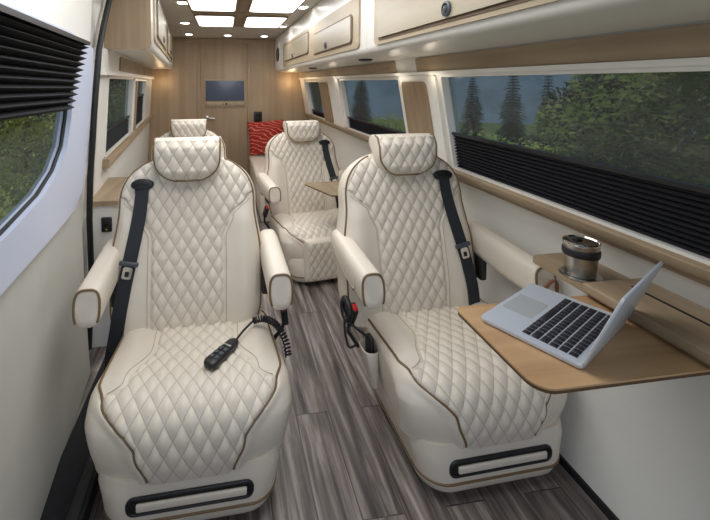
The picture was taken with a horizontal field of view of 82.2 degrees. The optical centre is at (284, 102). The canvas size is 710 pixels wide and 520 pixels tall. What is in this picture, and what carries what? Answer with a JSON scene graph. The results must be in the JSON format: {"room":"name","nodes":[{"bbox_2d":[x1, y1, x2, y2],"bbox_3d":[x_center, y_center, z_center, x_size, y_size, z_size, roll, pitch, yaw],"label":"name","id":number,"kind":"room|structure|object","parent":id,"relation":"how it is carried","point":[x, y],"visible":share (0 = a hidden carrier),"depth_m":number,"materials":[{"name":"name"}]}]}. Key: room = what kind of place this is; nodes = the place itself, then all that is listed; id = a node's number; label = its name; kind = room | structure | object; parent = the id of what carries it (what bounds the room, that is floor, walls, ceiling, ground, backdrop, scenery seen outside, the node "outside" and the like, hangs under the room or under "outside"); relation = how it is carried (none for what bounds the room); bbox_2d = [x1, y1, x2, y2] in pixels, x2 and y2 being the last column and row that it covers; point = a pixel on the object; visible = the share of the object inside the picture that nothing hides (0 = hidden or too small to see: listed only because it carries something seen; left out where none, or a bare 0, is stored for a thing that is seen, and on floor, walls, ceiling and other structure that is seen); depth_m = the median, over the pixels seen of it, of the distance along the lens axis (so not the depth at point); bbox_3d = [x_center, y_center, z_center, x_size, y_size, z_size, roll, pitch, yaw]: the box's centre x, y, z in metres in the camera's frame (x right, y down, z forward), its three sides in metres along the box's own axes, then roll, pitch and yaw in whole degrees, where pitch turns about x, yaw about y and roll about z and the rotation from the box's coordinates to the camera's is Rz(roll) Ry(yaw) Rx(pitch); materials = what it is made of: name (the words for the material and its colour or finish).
{"room":"vehicle interior","nodes":[
{"label":"vehicle interior","id":0,"kind":"room"},
{"bbox_2d":[82,0,151,277],"bbox_3d":[-1.367,0.169,3.567,0.186,1.950,3.605,-1,3,-14],"label":"wall","id":1,"kind":"structure","parent":0,"point":[135,155],"depth_m":2.31,"materials":[{"name":"white plastic"}]},
{"bbox_2d":[0,0,111,519],"bbox_3d":[-0.631,0.341,0.755,0.160,2.000,2.664,-1,3,-13],"label":"door","id":2,"kind":"structure","parent":1,"relation":"in","point":[45,362],"depth_m":1.30,"materials":[{"name":"white paint"}]},
{"bbox_2d":[0,4,90,120],"bbox_3d":[-0.584,-0.070,0.794,0.048,0.252,1.559,-1,3,-14],"label":"blind","id":3,"kind":"object","parent":2,"relation":"attached to","point":[39,64],"visible":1,"depth_m":1.02,"materials":[{"name":"black fabric"}]},
{"bbox_2d":[82,0,102,278],"bbox_3d":[-0.946,0.270,1.919,0.188,1.920,0.240,0,3,-8],"label":"trim","id":4,"kind":"structure","parent":1,"relation":"attached to","point":[96,7],"depth_m":1.87,"materials":[{"name":"white plastic"}]},
{"bbox_2d":[104,76,133,157],"bbox_3d":[-1.165,0.053,2.801,0.090,0.468,1.152,-1,3,-14],"label":"window","id":5,"kind":"structure","parent":1,"relation":"in","point":[129,81],"depth_m":3.33,"materials":[{"name":"white plastic"}]},
{"bbox_2d":[106,115,129,151],"bbox_3d":[-1.170,0.204,2.808,0.030,0.146,1.098,-1,3,-14],"label":"blind","id":6,"kind":"object","parent":5,"relation":"attached to","point":[116,131],"visible":0.75,"depth_m":2.75,"materials":[{"name":"black fabric"}]},
{"bbox_2d":[100,71,153,78],"bbox_3d":[-1.323,-0.237,3.648,0.031,0.019,3.379,-1,3,-14],"label":"trim","id":7,"kind":"structure","parent":1,"relation":"attached to","point":[107,73],"depth_m":2.56,"materials":[{"name":"white plastic"}]},
{"bbox_2d":[102,114,152,169],"bbox_3d":[-1.397,0.262,3.765,0.075,0.058,3.182,-1,3,-14],"label":"trim","id":8,"kind":"structure","parent":1,"relation":"attached to","point":[111,158],"depth_m":2.76,"materials":[{"name":"brown wood"}]},
{"bbox_2d":[101,48,153,77],"bbox_3d":[-1.324,-0.304,3.645,0.026,0.115,3.378,-1,3,-14],"label":"trim","id":9,"kind":"structure","parent":1,"relation":"attached to","point":[110,60],"depth_m":2.24,"materials":[{"name":"white plastic"}]},
{"bbox_2d":[131,78,137,131],"bbox_3d":[-1.303,0.018,3.477,0.046,0.460,0.195,-1,3,-14],"label":"trim","id":10,"kind":"structure","parent":1,"relation":"attached to","point":[135,79],"depth_m":3.39,"materials":[{"name":"white plastic"}]},
{"bbox_2d":[133,81,137,130],"bbox_3d":[-1.292,0.023,3.479,0.038,0.430,0.114,-1,3,-14],"label":"trim","id":11,"kind":"structure","parent":1,"relation":"attached to","point":[136,87],"depth_m":3.44,"materials":[{"name":"brown wood"}]},
{"bbox_2d":[119,57,154,76],"bbox_3d":[-1.369,-0.317,3.885,0.016,0.087,2.885,-1,3,-14],"label":"trim","id":12,"kind":"structure","parent":1,"relation":"attached to","point":[125,65],"depth_m":3.11,"materials":[{"name":"brown wood"}]},
{"bbox_2d":[104,0,172,68],"bbox_3d":[-1.197,-0.573,3.693,0.276,0.415,3.324,-1,3,-14],"label":"upper cabinet","id":13,"kind":"object","parent":1,"relation":"attached to","point":[138,31],"visible":0.99,"depth_m":2.11,"materials":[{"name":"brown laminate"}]},
{"bbox_2d":[136,79,145,127],"bbox_3d":[-1.469,-0.005,4.019,0.090,0.458,0.891,-1,3,-14],"label":"window","id":14,"kind":"structure","parent":1,"relation":"in","point":[143,82],"depth_m":4.43,"materials":[{"name":"white plastic"}]},
{"bbox_2d":[136,94,143,124],"bbox_3d":[-1.469,0.066,4.022,0.040,0.296,0.838,-1,3,-14],"label":"blind","id":15,"kind":"object","parent":14,"relation":"attached to","point":[139,117],"visible":0.57,"depth_m":4.12,"materials":[{"name":"black fabric"}]},
{"bbox_2d":[138,37,321,172],"bbox_3d":[-0.711,0.072,5.496,2.500,1.980,0.060,0,3,-8],"label":"wall","id":16,"kind":"structure","parent":0,"point":[278,95],"depth_m":5.39,"materials":[{"name":"brown wood"}]},
{"bbox_2d":[196,43,200,118],"bbox_3d":[-1.151,0.098,5.398,0.050,1.900,0.012,0,3,-8],"label":"trim","id":17,"kind":"structure","parent":16,"relation":"attached to","point":[197,44],"depth_m":5.38,"materials":[{"name":"brown wood"}]},
{"bbox_2d":[200,42,246,171],"bbox_3d":[-0.813,0.117,5.418,0.620,1.860,0.078,0,3,-8],"label":"door","id":18,"kind":"structure","parent":16,"relation":"in","point":[217,60],"depth_m":5.43,"materials":[{"name":"brown wood"}]},
{"bbox_2d":[172,38,274,43],"bbox_3d":[-0.755,-0.839,5.406,1.800,0.060,0.016,0,3,-8],"label":"trim","id":19,"kind":"structure","parent":16,"relation":"attached to","point":[184,40],"depth_m":5.39,"materials":[{"name":"brown wood"}]},
{"bbox_2d":[204,79,244,106],"bbox_3d":[-0.801,-0.133,5.411,0.545,0.370,0.028,0,3,-8],"label":"wall monitor","id":20,"kind":"object","parent":16,"relation":"attached to","point":[218,92],"visible":1,"depth_m":5.40,"materials":[{"name":"blue glass"}]},
{"bbox_2d":[247,43,250,175],"bbox_3d":[-0.483,0.092,5.497,0.050,1.900,0.012,0,3,-8],"label":"trim","id":21,"kind":"structure","parent":16,"relation":"attached to","point":[248,44],"depth_m":5.48,"materials":[{"name":"brown wood"}]},
{"bbox_2d":[254,112,261,121],"bbox_3d":[-0.364,0.202,5.516,0.115,0.165,0.015,0,3,-8],"label":"air vent","id":22,"kind":"object","parent":16,"relation":"in","point":[257,115],"visible":0.84,"depth_m":5.51,"materials":[{"name":"black plastic"}]},
{"bbox_2d":[160,0,320,38],"bbox_3d":[-0.304,-0.762,2.699,2.900,0.060,5.700,0,3,-8],"label":"ceiling","id":23,"kind":"structure","parent":0,"point":[174,12],"depth_m":4.42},
{"bbox_2d":[174,0,186,3],"bbox_3d":[-0.743,-0.735,2.939,0.124,0.017,0.124,0,3,-8],"label":"recessed light","id":24,"kind":"object","parent":23,"relation":"in","point":[176,1],"visible":0.85,"depth_m":2.90,"materials":[{"name":"silver metal"}]},
{"bbox_2d":[179,21,190,23],"bbox_3d":[-0.978,-0.788,3.944,0.124,0.017,0.124,0,3,-8],"label":"recessed light","id":25,"kind":"object","parent":23,"relation":"in","point":[181,22],"visible":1,"depth_m":3.90,"materials":[{"name":"silver metal"}]},
{"bbox_2d":[186,0,238,11],"bbox_3d":[-0.520,-0.735,2.901,0.370,0.016,0.750,0,3,-8],"label":"ceiling light panel","id":26,"kind":"object","parent":23,"relation":"attached to","point":[194,5],"visible":1,"depth_m":3.02,"materials":[{"name":"white plastic"}]},
{"bbox_2d":[193,14,235,26],"bbox_3d":[-0.658,-0.783,3.830,0.370,0.016,0.710,0,3,-8],"label":"ceiling light panel","id":27,"kind":"object","parent":23,"relation":"attached to","point":[201,20],"visible":0.94,"depth_m":3.75,"materials":[{"name":"white plastic"}]},
{"bbox_2d":[191,11,291,16],"bbox_3d":[-0.358,-0.765,3.409,0.840,0.011,0.180,0,3,-8],"label":"trim","id":28,"kind":"structure","parent":23,"relation":"attached to","point":[193,12],"depth_m":3.39,"materials":[{"name":"brown wood"}]},
{"bbox_2d":[234,0,250,26],"bbox_3d":[-0.357,-0.762,3.349,0.100,0.010,1.750,0,3,-8],"label":"trim","id":29,"kind":"structure","parent":23,"relation":"attached to","point":[243,5],"depth_m":3.25,"materials":[{"name":"brown wood"}]},
{"bbox_2d":[243,16,288,27],"bbox_3d":[-0.198,-0.787,3.898,0.390,0.016,0.710,0,3,-8],"label":"ceiling light panel","id":30,"kind":"object","parent":23,"relation":"attached to","point":[250,21],"visible":0.91,"depth_m":3.81,"materials":[{"name":"white plastic"}]},
{"bbox_2d":[247,0,306,13],"bbox_3d":[-0.060,-0.738,2.969,0.390,0.016,0.750,0,3,-8],"label":"ceiling light panel","id":31,"kind":"object","parent":23,"relation":"attached to","point":[255,6],"visible":0.98,"depth_m":3.06,"materials":[{"name":"white plastic"}]},
{"bbox_2d":[299,5,309,8],"bbox_3d":[0.140,-0.745,3.120,0.124,0.017,0.124,0,3,-8],"label":"recessed light","id":32,"kind":"object","parent":23,"relation":"in","point":[302,6],"visible":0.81,"depth_m":3.09,"materials":[{"name":"silver metal"}]},
{"bbox_2d":[70,203,608,519],"bbox_3d":[-0.267,1.228,2.555,2.900,0.060,6.200,0,3,-8],"label":"floor","id":33,"kind":"structure","parent":0,"point":[341,456],"depth_m":1.40,"materials":[{"name":"grey wood"}]},
{"bbox_2d":[40,357,104,519],"bbox_3d":[-0.656,1.265,1.083,0.160,0.020,2.000,0,3,-8],"label":"mat","id":34,"kind":"object","parent":33,"relation":"on","point":[75,455],"visible":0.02,"depth_m":1.35,"materials":[{"name":"black rubber"}]},
{"bbox_2d":[66,455,98,519],"bbox_3d":[-0.633,1.214,1.336,0.050,0.056,1.300,0,3,-8],"label":"rail","id":35,"kind":"object","parent":34,"relation":"on","point":[82,503],"visible":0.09,"depth_m":1.23,"materials":[{"name":"black plastic"}]},
{"bbox_2d":[86,177,126,346],"bbox_3d":[-0.959,0.842,2.234,0.206,0.745,0.521,-1,3,-11],"label":"console","id":36,"kind":"object","parent":33,"relation":"on","point":[105,201],"visible":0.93,"depth_m":1.99,"materials":[{"name":"white plastic"}]},
{"bbox_2d":[101,217,111,231],"bbox_3d":[-0.879,0.602,1.980,0.050,0.075,0.012,0,3,-8],"label":"power outlet","id":37,"kind":"object","parent":36,"relation":"attached to","point":[106,222],"depth_m":1.97,"materials":[{"name":"black plastic"}]},
{"bbox_2d":[72,136,293,519],"bbox_3d":[-0.346,0.705,1.484,0.740,1.097,0.714,0,3,-9],"label":"seat","id":38,"kind":"object","parent":33,"relation":"on","point":[188,264],"visible":0.98,"depth_m":1.40,"materials":[{"name":"beige leather"}]},
{"bbox_2d":[85,309,291,484],"bbox_3d":[-0.316,0.988,1.426,0.635,0.246,0.562,0,3,-9],"label":"seat cushion","id":39,"kind":"object","parent":38,"relation":"on","point":[155,415],"depth_m":1.22,"materials":[{"name":"beige leather"}]},
{"bbox_2d":[204,315,291,369],"bbox_3d":[-0.105,0.873,1.413,0.217,0.080,0.316,2,3,29],"label":"remote control","id":40,"kind":"object","parent":38,"relation":"on","point":[212,361],"visible":1,"depth_m":1.43,"materials":[{"name":"black plastic"}]},
{"bbox_2d":[151,119,225,159],"bbox_3d":[-0.694,0.660,2.926,0.741,1.036,0.749,-1,3,-12],"label":"seat","id":41,"kind":"object","parent":33,"relation":"on","point":[179,127],"visible":0.15,"depth_m":3.11,"materials":[{"name":"beige leather"}]},
{"bbox_2d":[249,154,269,221],"bbox_3d":[0.019,0.915,4.707,0.760,0.340,1.760,0,3,-8],"label":"bench","id":42,"kind":"object","parent":33,"relation":"on","point":[257,162],"visible":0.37,"depth_m":4.53,"materials":[{"name":"beige leather"}]},
{"bbox_2d":[247,120,283,155],"bbox_3d":[-0.234,0.463,5.400,0.506,0.466,0.207,-1,3,-20],"label":"cushion","id":43,"kind":"object","parent":42,"relation":"on","point":[260,133],"visible":0.73,"depth_m":5.33,"materials":[{"name":"red fabric"}]},
{"bbox_2d":[257,120,344,281],"bbox_3d":[0.212,0.664,2.938,0.740,1.025,0.748,-1,3,-16],"label":"seat","id":44,"kind":"object","parent":33,"relation":"on","point":[303,219],"visible":0.81,"depth_m":3.04,"materials":[{"name":"beige leather"}]},
{"bbox_2d":[269,208,337,260],"bbox_3d":[0.231,0.928,2.896,0.635,0.230,0.562,-1,3,-16],"label":"seat cushion","id":45,"kind":"object","parent":44,"relation":"on","point":[295,229],"depth_m":2.71,"materials":[{"name":"beige leather"}]},
{"bbox_2d":[305,181,339,196],"bbox_3d":[0.479,0.575,2.708,0.640,0.011,0.340,0,3,-8],"label":"side table","id":46,"kind":"object","parent":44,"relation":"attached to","point":[328,188],"visible":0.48,"depth_m":2.71,"materials":[{"name":"brown wood"}]},
{"bbox_2d":[331,133,567,491],"bbox_3d":[0.610,0.699,1.594,0.741,1.097,0.715,-1,3,-10],"label":"seat","id":47,"kind":"object","parent":33,"relation":"on","point":[406,250],"visible":0.84,"depth_m":1.53,"materials":[{"name":"beige leather"}]},
{"bbox_2d":[340,295,374,353],"bbox_3d":[0.281,0.880,1.552,0.102,0.260,0.122,-1,3,-13],"label":"seat belt buckle","id":48,"kind":"object","parent":47,"relation":"in","point":[345,303],"visible":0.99,"depth_m":1.52,"materials":[{"name":"black plastic"}]},
{"bbox_2d":[360,299,567,448],"bbox_3d":[0.654,0.982,1.540,0.635,0.246,0.562,-1,3,-10],"label":"seat cushion","id":49,"kind":"object","parent":47,"relation":"on","point":[443,386],"depth_m":1.32,"materials":[{"name":"beige leather"}]},
{"bbox_2d":[299,20,709,519],"bbox_3d":[0.730,0.217,2.650,0.356,1.950,6.000,0,3,-8],"label":"wall","id":50,"kind":"structure","parent":0,"point":[643,449],"depth_m":1.23,"materials":[{"name":"white plastic"}]},
{"bbox_2d":[300,79,310,113],"bbox_3d":[0.286,-0.086,5.428,0.098,0.464,0.290,0,3,-8],"label":"trim","id":51,"kind":"structure","parent":50,"relation":"attached to","point":[302,81],"depth_m":5.38,"materials":[{"name":"beige plastic"}]},
{"bbox_2d":[305,81,324,119],"bbox_3d":[0.399,-0.046,4.885,0.140,0.448,0.748,0,3,-8],"label":"window","id":52,"kind":"structure","parent":50,"relation":"in","point":[308,85],"depth_m":5.24,"materials":[{"name":"white plastic"}]},
{"bbox_2d":[312,109,324,117],"bbox_3d":[0.426,0.135,4.899,0.032,0.066,0.720,0,3,-8],"label":"blind","id":53,"kind":"object","parent":52,"relation":"attached to","point":[315,112],"visible":0.69,"depth_m":4.92,"materials":[{"name":"black fabric"}]},
{"bbox_2d":[319,82,333,122],"bbox_3d":[0.448,-0.009,4.272,0.086,0.420,0.350,0,3,-8],"label":"trim","id":54,"kind":"structure","parent":50,"relation":"attached to","point":[324,90],"depth_m":4.24,"materials":[{"name":"brown wood"}]},
{"bbox_2d":[318,78,346,127],"bbox_3d":[0.483,-0.017,4.099,0.098,0.464,0.760,0,3,-8],"label":"trim","id":55,"kind":"structure","parent":50,"relation":"attached to","point":[333,84],"depth_m":3.88,"materials":[{"name":"white plastic"}]},
{"bbox_2d":[299,61,396,77],"bbox_3d":[0.444,-0.300,4.000,0.025,0.070,3.175,0,3,-8],"label":"trim","id":56,"kind":"structure","parent":50,"relation":"attached to","point":[386,67],"depth_m":3.12,"materials":[{"name":"brown wood"}]},
{"bbox_2d":[275,0,423,71],"bbox_3d":[0.290,-0.552,3.757,0.359,0.463,3.596,0,3,-8],"label":"upper cabinet","id":57,"kind":"object","parent":50,"relation":"attached to","point":[332,34],"visible":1,"depth_m":2.73,"materials":[{"name":"white laminate"}]},
{"bbox_2d":[358,59,372,61],"bbox_3d":[0.484,-0.255,2.387,0.080,0.013,0.120,0,3,-8],"label":"air vent","id":58,"kind":"object","parent":57,"relation":"attached to","point":[363,60],"depth_m":2.35,"materials":[{"name":"black plastic"}]},
{"bbox_2d":[340,77,407,135],"bbox_3d":[0.667,0.043,3.067,0.142,0.462,1.268,0,3,-8],"label":"window","id":59,"kind":"structure","parent":50,"relation":"in","point":[343,84],"depth_m":3.66,"materials":[{"name":"white plastic"}]},
{"bbox_2d":[348,117,405,134],"bbox_3d":[0.692,0.210,3.080,0.039,0.106,1.240,0,3,-8],"label":"blind","id":60,"kind":"object","parent":59,"relation":"attached to","point":[369,128],"visible":0.62,"depth_m":3.15,"materials":[{"name":"black fabric"}]},
{"bbox_2d":[401,82,433,134],"bbox_3d":[0.750,0.095,2.234,0.087,0.427,0.285,0,3,-8],"label":"trim","id":61,"kind":"structure","parent":50,"relation":"attached to","point":[415,94],"depth_m":2.21,"materials":[{"name":"brown wood"}]},
{"bbox_2d":[399,75,449,164],"bbox_3d":[0.763,0.083,2.208,0.098,0.464,0.410,0,3,-8],"label":"trim","id":62,"kind":"structure","parent":50,"relation":"attached to","point":[431,81],"depth_m":2.04,"materials":[{"name":"white plastic"}]},
{"bbox_2d":[299,57,709,78],"bbox_3d":[0.652,-0.182,2.615,0.025,0.017,5.995,0,3,-8],"label":"trim","id":63,"kind":"structure","parent":50,"relation":"attached to","point":[701,61],"depth_m":1.19,"materials":[{"name":"white plastic"}]},
{"bbox_2d":[305,113,709,283],"bbox_3d":[0.754,0.312,2.654,0.068,0.042,5.990,0,3,-8],"label":"trim","id":64,"kind":"structure","parent":50,"relation":"attached to","point":[694,268],"depth_m":1.21,"materials":[{"name":"brown wood"}]},
{"bbox_2d":[367,0,709,55],"bbox_3d":[0.729,-0.401,0.794,0.359,0.454,2.396,0,3,-8],"label":"upper cabinet","id":65,"kind":"object","parent":50,"relation":"attached to","point":[394,27],"visible":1,"depth_m":1.10,"materials":[{"name":"white laminate"}]},
{"bbox_2d":[415,23,709,71],"bbox_3d":[0.902,-0.138,0.906,0.025,0.070,2.540,0,3,-8],"label":"trim","id":66,"kind":"structure","parent":50,"relation":"attached to","point":[689,41],"depth_m":1.12,"materials":[{"name":"brown wood"}]},
{"bbox_2d":[439,65,709,265],"bbox_3d":[0.947,0.137,1.173,0.144,0.472,1.633,0,3,-8],"label":"window","id":67,"kind":"structure","parent":50,"relation":"in","point":[446,82],"depth_m":1.32,"materials":[{"name":"white plastic"}]},
{"bbox_2d":[452,132,709,257],"bbox_3d":[0.966,0.274,1.183,0.052,0.178,1.605,0,3,-8],"label":"blind","id":68,"kind":"object","parent":67,"relation":"attached to","point":[674,212],"visible":1,"depth_m":1.20,"materials":[{"name":"black fabric"}]},
{"bbox_2d":[559,453,618,519],"bbox_3d":[0.776,1.181,2.703,0.017,0.018,5.990,0,3,-8],"label":"baseboard","id":69,"kind":"structure","parent":50,"relation":"attached to","point":[578,479],"depth_m":1.29,"materials":[{"name":"black plastic"}]},
{"bbox_2d":[533,253,709,365],"bbox_3d":[0.989,0.534,0.610,0.193,0.034,1.460,0,3,-8],"label":"wall ledge","id":70,"kind":"object","parent":50,"relation":"attached to","point":[683,323],"visible":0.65,"depth_m":0.97,"materials":[{"name":"brown wood"}]},
{"bbox_2d":[561,235,601,279],"bbox_3d":[0.875,0.454,1.181,0.095,0.105,0.095,0,3,-8],"label":"tumbler","id":71,"kind":"object","parent":70,"relation":"in","point":[582,254],"visible":1,"depth_m":1.15,"materials":[{"name":"metal"}]},
{"bbox_2d":[458,295,709,393],"bbox_3d":[0.719,0.562,0.946,0.510,0.041,0.290,0,3,-8],"label":"folding table","id":72,"kind":"object","parent":70,"relation":"attached to","point":[635,354],"visible":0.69,"depth_m":0.85,"materials":[{"name":"brown wood"}]},
{"bbox_2d":[481,262,662,368],"bbox_3d":[0.678,0.451,0.954,0.284,0.179,0.277,-2,4,-35],"label":"laptop","id":73,"kind":"object","parent":72,"relation":"on","point":[572,331],"visible":1,"depth_m":0.94,"materials":[{"name":"silver metal"}]},
{"label":"outside","id":74,"kind":"structure","parent":0,"visible":0},
{"bbox_2d":[0,119,709,225],"bbox_3d":[-2.196,3.148,15.024,70.000,0.200,60.000,0,3,-8],"label":"ground","id":75,"kind":"structure","parent":74,"point":[490,127],"depth_m":26.22,"materials":[{"name":"green plant"}]},
{"bbox_2d":[0,190,15,223],"bbox_3d":[-5.123,2.398,6.011,2.998,2.652,2.966,0,3,2],"label":"round bush","id":76,"kind":"object","parent":75,"relation":"on","point":[7,202],"visible":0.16,"depth_m":6.60,"materials":[{"name":"green plant"}]},
{"bbox_2d":[0,153,52,218],"bbox_3d":[-5.235,2.292,8.033,2.998,2.652,2.966,-1,3,-18],"label":"round bush","id":77,"kind":"object","parent":75,"relation":"on","point":[16,186],"visible":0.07,"depth_m":7.82,"materials":[{"name":"green plant"}]},
{"bbox_2d":[0,113,56,198],"bbox_3d":[-9.506,1.551,14.289,4.102,3.629,4.058,-2,4,-32],"label":"round bush","id":78,"kind":"object","parent":75,"relation":"on","point":[35,159],"visible":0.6,"depth_m":13.90,"materials":[{"name":"green plant"}]},
{"bbox_2d":[0,112,56,163],"bbox_3d":[-11.187,0.383,18.675,4.989,4.944,5.091,0,3,6],"label":"leafy tree","id":79,"kind":"object","parent":75,"relation":"on","point":[41,115],"visible":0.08,"depth_m":17.83,"materials":[{"name":"green plant"}]},
{"bbox_2d":[0,80,125,126],"bbox_3d":[-33.206,-4.662,8.097,31.530,16.123,88.701,1,3,14],"label":"hills","id":80,"kind":"structure","parent":75,"relation":"on","point":[118,80],"depth_m":37.85,"materials":[{"name":"green plant"}]},
{"bbox_2d":[107,79,125,126],"bbox_3d":[-10.148,-0.155,23.709,5.656,5.494,5.543,1,3,21],"label":"leafy tree","id":81,"kind":"object","parent":75,"relation":"on","point":[113,117],"visible":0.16,"depth_m":22.84,"materials":[{"name":"green plant"}]},
{"bbox_2d":[351,80,374,121],"bbox_3d":[5.213,-0.229,27.106,2.182,5.280,2.164,2,4,37],"label":"conifer tree","id":82,"kind":"object","parent":75,"relation":"on","point":[360,114],"visible":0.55,"depth_m":26.86,"materials":[{"name":"green plant"}]},
{"bbox_2d":[368,111,405,131],"bbox_3d":[4.873,1.733,16.445,3.314,2.931,3.278,0,3,8],"label":"round bush","id":83,"kind":"object","parent":75,"relation":"on","point":[402,124],"visible":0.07,"depth_m":16.63,"materials":[{"name":"green plant"}]},
{"bbox_2d":[459,78,486,137],"bbox_3d":[8.671,0.662,18.517,1.803,4.400,1.818,-1,3,-25],"label":"conifer tree","id":84,"kind":"object","parent":75,"relation":"on","point":[472,127],"visible":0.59,"depth_m":18.35,"materials":[{"name":"green plant"}]},
{"bbox_2d":[492,76,530,145],"bbox_3d":[9.810,0.612,17.183,1.901,4.640,1.918,-1,3,-16],"label":"conifer tree","id":85,"kind":"object","parent":75,"relation":"on","point":[510,131],"visible":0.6,"depth_m":16.98,"materials":[{"name":"green plant"}]},
{"bbox_2d":[468,127,557,153],"bbox_3d":[5.579,2.077,9.876,3.278,2.931,3.314,-1,3,-17],"label":"round bush","id":86,"kind":"object","parent":75,"relation":"on","point":[535,146],"visible":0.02,"depth_m":10.15,"materials":[{"name":"green plant"}]},
{"bbox_2d":[322,73,709,134],"bbox_3d":[30.839,-2.904,18.343,33.107,11.539,93.136,-2,3,-31],"label":"sky","id":87,"kind":"structure","parent":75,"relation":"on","point":[384,95],"depth_m":39.65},
{"bbox_2d":[528,75,563,153],"bbox_3d":[9.597,0.964,14.659,1.736,4.200,1.721,-1,3,-13],"label":"conifer tree","id":88,"kind":"object","parent":75,"relation":"on","point":[548,76],"visible":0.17,"depth_m":14.53,"materials":[{"name":"green plant"}]},
{"bbox_2d":[519,73,683,170],"bbox_3d":[9.195,1.002,12.112,4.434,4.395,4.525,0,3,-4],"label":"leafy tree","id":89,"kind":"object","parent":75,"relation":"on","point":[585,84],"visible":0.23,"depth_m":11.52,"materials":[{"name":"green plant"}]},
{"bbox_2d":[530,72,709,186],"bbox_3d":[9.051,0.779,9.557,5.260,5.109,5.155,1,3,17],"label":"leafy tree","id":90,"kind":"object","parent":75,"relation":"on","point":[585,119],"visible":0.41,"depth_m":9.63,"materials":[{"name":"green plant"}]},
{"bbox_2d":[563,73,709,150],"bbox_3d":[18.454,-0.537,20.499,6.788,6.592,6.652,0,3,3],"label":"leafy tree","id":91,"kind":"object","parent":75,"relation":"on","point":[619,73],"visible":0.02,"depth_m":20.47,"materials":[{"name":"green plant"}]},
{"bbox_2d":[585,71,709,186],"bbox_3d":[9.119,0.906,7.645,5.204,5.054,5.100,-1,3,-18],"label":"leafy tree","id":92,"kind":"object","parent":75,"relation":"on","point":[690,79],"visible":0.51,"depth_m":7.95,"materials":[{"name":"green plant"}]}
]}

